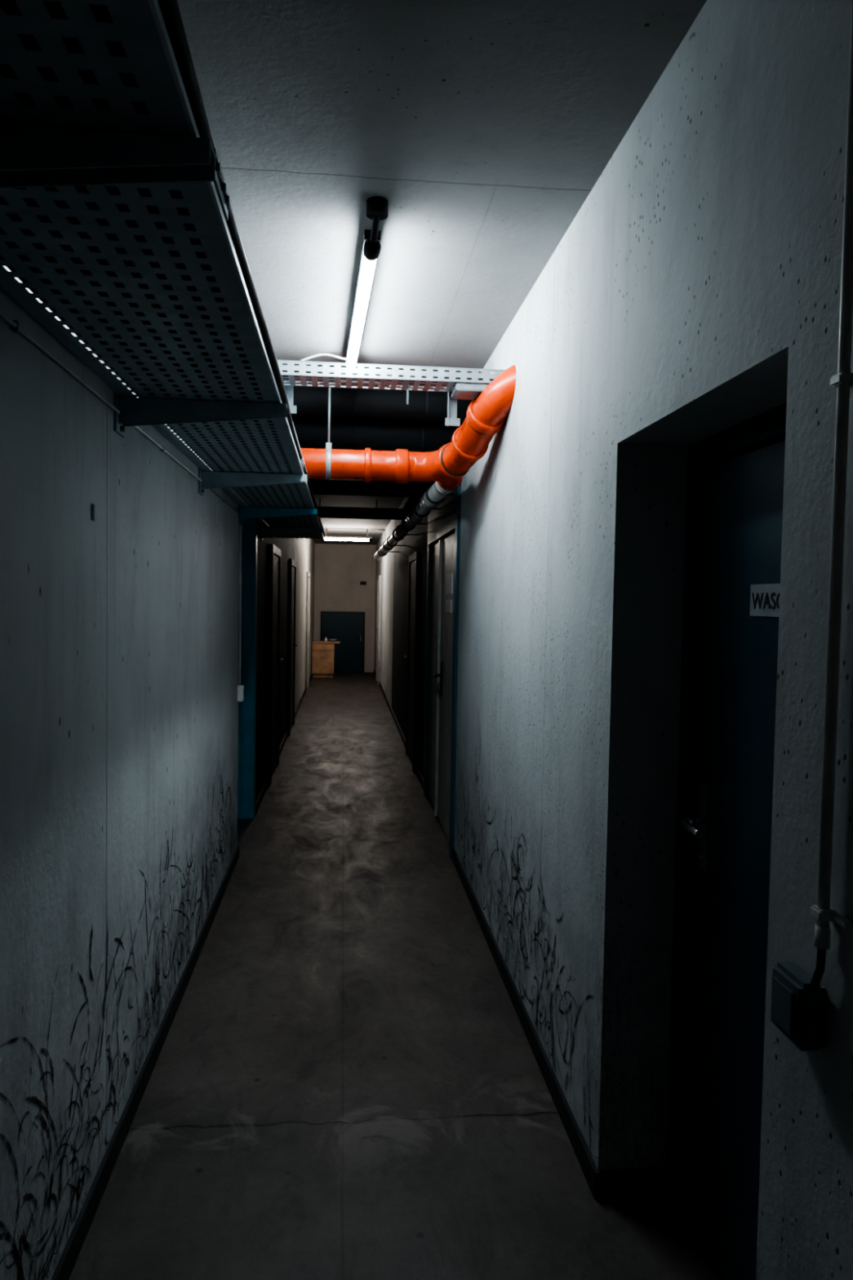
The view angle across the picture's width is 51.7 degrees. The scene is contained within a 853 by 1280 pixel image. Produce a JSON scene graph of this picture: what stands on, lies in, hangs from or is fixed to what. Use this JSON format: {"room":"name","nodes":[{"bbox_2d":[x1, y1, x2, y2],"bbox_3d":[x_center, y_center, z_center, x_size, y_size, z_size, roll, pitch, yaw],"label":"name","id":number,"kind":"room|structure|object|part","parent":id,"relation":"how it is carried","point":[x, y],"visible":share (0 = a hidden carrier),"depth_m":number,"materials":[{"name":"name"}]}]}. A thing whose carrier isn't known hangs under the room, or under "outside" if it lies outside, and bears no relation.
{"room":"basement corridor","nodes":[
{"label":"basement corridor","id":0,"kind":"room"},
{"bbox_2d":[0,287,315,1279],"bbox_3d":[-1.543,-0.141,7.137,0.420,2.890,25.500,1,3,-5],"label":"wall","id":1,"kind":"structure","parent":0,"point":[119,629],"depth_m":2.32,"materials":[{"name":"concrete"},{"name":"paint"},{"name":"dark paint"}]},
{"bbox_2d":[90,503,95,521],"bbox_3d":[-0.861,-0.329,2.271,0.008,0.045,0.020,1,3,-5],"label":"plate","id":2,"kind":"object","parent":1,"relation":"attached to","point":[92,506],"visible":1,"depth_m":2.26,"materials":[{"name":"metal"}]},
{"bbox_2d":[0,767,238,1279],"bbox_3d":[-0.988,0.993,3.397,0.001,0.824,4.467,1,3,-5],"label":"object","id":3,"kind":"structure","parent":1,"relation":"attached to","point":[15,1251],"depth_m":2.29,"materials":[{"name":"black paint"}]},
{"bbox_2d":[0,310,240,514],"bbox_3d":[-0.835,-0.628,2.079,0.014,0.020,6.750,1,3,-5],"label":"conduit","id":4,"kind":"object","parent":1,"relation":"attached to","point":[15,324],"visible":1,"depth_m":2.10,"materials":[{"name":"grey metal"}]},
{"bbox_2d":[0,0,324,539],"bbox_3d":[-0.766,-0.729,3.815,0.479,0.165,9.000,1,3,-5],"label":"cable tray","id":5,"kind":"object","parent":1,"relation":"attached to","point":[120,237],"visible":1,"depth_m":1.41,"materials":[{"name":"metal"}]},
{"bbox_2d":[50,672,312,1279],"bbox_3d":[-1.352,1.268,7.221,0.012,0.075,25.500,1,3,-5],"label":"baseboard","id":6,"kind":"structure","parent":1,"relation":"attached to","point":[67,1261],"depth_m":2.81,"materials":[{"name":"paint"}]},
{"bbox_2d":[236,524,244,702],"bbox_3d":[-1.156,-0.165,5.489,0.035,1.100,0.070,1,3,-5],"label":"conduit","id":7,"kind":"object","parent":1,"relation":"attached to","point":[240,687],"visible":1,"depth_m":5.48,"materials":[{"name":"white plastic"}]},
{"bbox_2d":[237,518,257,818],"bbox_3d":[-1.342,0.181,6.075,0.224,2.349,1.078,1,3,-5],"label":"frame","id":8,"kind":"object","parent":1,"relation":"attached to","point":[247,708],"visible":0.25,"depth_m":6.53,"materials":[{"name":"blue paint"}]},
{"bbox_2d":[266,543,280,784],"bbox_3d":[-1.422,0.198,8.220,0.034,2.120,1.000,1,3,-5],"label":"frame","id":9,"kind":"object","parent":1,"relation":"attached to","point":[274,550],"visible":0.86,"depth_m":7.75,"materials":[{"name":"paint"}]},
{"bbox_2d":[271,554,279,775],"bbox_3d":[-1.430,0.231,8.221,0.019,2.035,0.850,1,3,-5],"label":"leaf","id":10,"kind":"object","parent":1,"relation":"attached to","point":[276,560],"visible":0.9,"depth_m":8.29,"materials":[{"name":"paint"}]},
{"bbox_2d":[287,558,296,735],"bbox_3d":[-1.686,0.069,11.005,0.034,2.120,1.000,1,3,-5],"label":"frame","id":11,"kind":"object","parent":1,"relation":"attached to","point":[291,562],"visible":0.83,"depth_m":10.53,"materials":[{"name":"paint"}]},
{"bbox_2d":[290,566,294,728],"bbox_3d":[-1.694,0.102,11.006,0.019,2.035,0.850,1,3,-5],"label":"leaf","id":12,"kind":"object","parent":1,"relation":"attached to","point":[293,568],"visible":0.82,"depth_m":11.13,"materials":[{"name":"paint"}]},
{"bbox_2d":[305,571,310,692],"bbox_3d":[-2.158,-0.161,15.977,0.034,2.120,1.000,1,3,-5],"label":"frame","id":13,"kind":"object","parent":1,"relation":"attached to","point":[308,574],"visible":0.88,"depth_m":15.50,"materials":[{"name":"paint"}]},
{"bbox_2d":[306,577,309,688],"bbox_3d":[-2.166,-0.129,15.978,0.019,2.035,0.850,1,3,-5],"label":"leaf","id":14,"kind":"object","parent":1,"relation":"attached to","point":[308,577],"visible":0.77,"depth_m":16.19,"materials":[{"name":"paint"}]},
{"bbox_2d":[276,353,505,426],"bbox_3d":[-0.330,-1.174,4.027,1.372,0.335,0.324,1,3,-5],"label":"cable tray","id":15,"kind":"object","parent":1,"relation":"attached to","point":[464,385],"visible":0.67,"depth_m":3.92,"materials":[{"name":"metal"}]},
{"bbox_2d":[313,543,376,672],"bbox_3d":[-1.862,-0.722,20.002,2.216,2.890,0.200,1,3,-5],"label":"wall","id":16,"kind":"structure","parent":0,"point":[340,570],"depth_m":19.88,"materials":[{"name":"beige paint"}]},
{"bbox_2d":[320,611,364,672],"bbox_3d":[-1.903,0.042,19.917,1.000,1.370,0.029,1,3,-5],"label":"frame","id":17,"kind":"object","parent":16,"relation":"attached to","point":[322,612],"visible":0.79,"depth_m":19.90,"materials":[{"name":"paint"}]},
{"bbox_2d":[322,613,363,671],"bbox_3d":[-1.903,0.057,19.920,0.920,1.320,0.023,1,3,-5],"label":"leaf","id":18,"kind":"object","parent":16,"relation":"attached to","point":[345,628],"visible":0.76,"depth_m":19.91,"materials":[{"name":"blue paint"}]},
{"bbox_2d":[360,581,366,585],"bbox_3d":[-1.433,-1.286,19.909,0.140,0.080,0.011,1,3,-5],"label":"sign plate","id":19,"kind":"object","parent":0,"point":[362,583],"depth_m":19.90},
{"bbox_2d":[68,671,723,1279],"bbox_3d":[-0.664,1.374,7.291,2.300,0.120,25.900,1,3,-5],"label":"floor","id":20,"kind":"structure","parent":0,"point":[346,1082],"depth_m":2.96,"materials":[{"name":"concrete"}]},
{"bbox_2d":[311,640,340,677],"bbox_3d":[-2.132,0.404,18.668,0.584,0.750,0.465,1,3,-5],"label":"base cabinet","id":21,"kind":"object","parent":20,"relation":"on","point":[322,651],"visible":0.98,"depth_m":18.45,"materials":[{"name":"brown wood"}]},
{"bbox_2d":[177,0,706,545],"bbox_3d":[-0.612,-1.647,7.156,2.300,0.150,25.900,1,3,-5],"label":"ceiling","id":22,"kind":"structure","parent":0,"point":[485,128],"depth_m":2.38,"materials":[{"name":"paint"}]},
{"bbox_2d":[320,528,372,542],"bbox_3d":[-1.403,-1.849,15.468,0.910,0.217,0.056,1,3,-5],"label":"lamp","id":23,"kind":"object","parent":22,"relation":"attached to","point":[326,537],"visible":0.88,"depth_m":15.45,"materials":[{"name":"white plastic"}]},
{"bbox_2d":[345,196,388,368],"bbox_3d":[-0.272,-1.345,3.588,0.068,0.122,1.780,1,3,-8],"label":"lamp","id":24,"kind":"object","parent":22,"relation":"attached to","point":[376,206],"visible":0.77,"depth_m":3.05,"materials":[{"name":"white"}]},
{"bbox_2d":[291,415,462,452],"bbox_3d":[-0.436,-1.292,5.148,1.374,0.373,0.206,1,3,-5],"label":"insulated pipe","id":25,"kind":"object","parent":22,"relation":"hanging from","point":[312,432],"visible":0.48,"depth_m":5.08,"materials":[{"name":"black rubber"}]},
{"bbox_2d":[291,382,472,422],"bbox_3d":[-0.412,-1.354,4.906,1.374,0.228,0.196,1,3,-5],"label":"insulated pipe","id":26,"kind":"object","parent":22,"relation":"hanging from","point":[348,402],"visible":0.41,"depth_m":4.84,"materials":[{"name":"black rubber"}]},
{"bbox_2d":[300,361,515,490],"bbox_3d":[-0.096,-1.136,4.556,1.831,0.622,0.974,2,3,26],"label":"drain pipe","id":27,"kind":"object","parent":22,"relation":"hanging from","point":[486,415],"visible":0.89,"depth_m":4.55,"materials":[{"name":"plastic"}]},
{"bbox_2d":[373,0,852,1279],"bbox_3d":[0.245,-0.117,7.308,0.420,2.890,25.500,1,3,-5],"label":"wall","id":28,"kind":"structure","parent":0,"point":[693,295],"depth_m":2.38,"materials":[{"name":"paint"}]},
{"bbox_2d":[375,575,381,684],"bbox_3d":[-0.956,-0.209,17.497,0.034,2.120,1.000,1,3,-5],"label":"frame","id":29,"kind":"object","parent":28,"relation":"attached to","point":[379,577],"visible":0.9,"depth_m":17.02,"materials":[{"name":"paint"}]},
{"bbox_2d":[377,579,379,681],"bbox_3d":[-0.949,-0.176,17.499,0.019,2.035,0.850,1,3,-5],"label":"leaf","id":30,"kind":"object","parent":28,"relation":"attached to","point":[379,580],"visible":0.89,"depth_m":17.68,"materials":[{"name":"paint"}]},
{"bbox_2d":[407,560,415,764],"bbox_3d":[-0.138,0.221,8.947,0.019,2.035,0.850,1,3,-5],"label":"leaf","id":31,"kind":"object","parent":28,"relation":"attached to","point":[412,587],"visible":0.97,"depth_m":9.02,"materials":[{"name":"paint"}]},
{"bbox_2d":[405,551,420,771],"bbox_3d":[-0.144,0.188,8.944,0.034,2.120,1.000,1,3,-5],"label":"frame","id":32,"kind":"object","parent":28,"relation":"attached to","point":[414,557],"visible":0.88,"depth_m":8.47,"materials":[{"name":"paint"}]},
{"bbox_2d":[373,481,454,559],"bbox_3d":[-0.240,-1.052,8.727,0.298,0.197,7.502,1,3,-5],"label":"drain pipe","id":33,"kind":"object","parent":28,"relation":"attached to","point":[434,495],"visible":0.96,"depth_m":6.75,"materials":[{"name":"paint"}]},
{"bbox_2d":[427,532,455,841],"bbox_3d":[0.096,0.300,6.539,0.111,2.100,1.740,1,3,-5],"label":"leaf","id":34,"kind":"object","parent":28,"relation":"attached to","point":[442,552],"depth_m":6.54,"materials":[{"name":"grey metal"}]},
{"bbox_3d":[0.085,0.289,6.447,0.071,0.250,0.180,1,3,-5],"label":"handle","id":35,"kind":"part","parent":34,"relation":"part of","materials":[{"name":"black metal"}]},
{"bbox_2d":[444,573,453,613],"bbox_3d":[0.155,-0.327,6.144,0.006,0.270,0.380,1,3,-5],"label":"sign","id":36,"kind":"object","parent":34,"relation":"attached to","point":[449,577],"visible":1,"depth_m":6.12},
{"bbox_2d":[423,484,461,859],"bbox_3d":[0.154,0.151,6.533,0.139,2.419,1.948,1,3,-5],"label":"frame","id":37,"kind":"object","parent":28,"relation":"attached to","point":[442,523],"visible":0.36,"depth_m":5.81,"materials":[{"name":"teal paint"}]},
{"bbox_2d":[373,669,667,1199],"bbox_3d":[0.110,1.287,7.361,0.222,0.075,25.500,1,3,-5],"label":"baseboard","id":38,"kind":"structure","parent":28,"relation":"attached to","point":[641,1182],"depth_m":2.76,"materials":[{"name":"paint"}]},
{"bbox_2d":[456,710,601,1158],"bbox_3d":[0.338,0.901,3.972,0.001,1.001,3.200,1,3,-5],"label":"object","id":39,"kind":"structure","parent":28,"relation":"attached to","point":[489,823],"depth_m":3.38,"materials":[{"name":"black paint"}]},
{"bbox_2d":[666,402,786,1214],"bbox_3d":[0.761,0.536,1.972,0.070,2.079,0.908,1,3,-5],"label":"frame","id":40,"kind":"object","parent":28,"relation":"attached to","point":[768,428],"visible":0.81,"depth_m":2.35,"materials":[{"name":"paint"}]},
{"bbox_2d":[680,440,785,1279],"bbox_3d":[0.734,0.565,1.967,0.114,2.000,0.742,1,3,-5],"label":"leaf","id":41,"kind":"object","parent":28,"relation":"attached to","point":[745,492],"depth_m":2.11,"materials":[{"name":"blue paint"}]},
{"bbox_3d":[0.690,0.483,2.230,0.073,0.220,0.140,1,3,-5],"label":"handle","id":42,"kind":"part","parent":41,"relation":"part of","materials":[{"name":"black metal"}]},
{"bbox_2d":[750,583,780,617],"bbox_3d":[0.766,-0.084,1.866,0.004,0.072,0.335,1,3,-5],"label":"sign","id":43,"kind":"object","parent":41,"relation":"attached to","point":[769,588],"visible":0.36,"depth_m":1.96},
{"bbox_2d":[751,592,780,608],"bbox_3d":[0.764,-0.083,1.860,0.001,0.036,0.327,1,3,-5],"label":"lettering","id":44,"kind":"object","parent":43,"relation":"attached to","point":[766,593],"visible":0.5,"depth_m":1.95},
{"bbox_2d":[770,948,826,1051],"bbox_3d":[0.571,0.527,1.349,0.047,0.175,0.109,1,3,-5],"label":"electrical box","id":45,"kind":"object","parent":28,"relation":"attached to","point":[797,997],"visible":1,"depth_m":1.32,"materials":[{"name":"plastic"}]},
{"bbox_2d":[810,0,852,949],"bbox_3d":[0.602,-0.415,1.242,0.030,1.739,0.065,1,3,-5],"label":"conduit","id":46,"kind":"object","parent":28,"relation":"attached to","point":[842,380],"visible":1,"depth_m":1.26,"materials":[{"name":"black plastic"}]}
]}

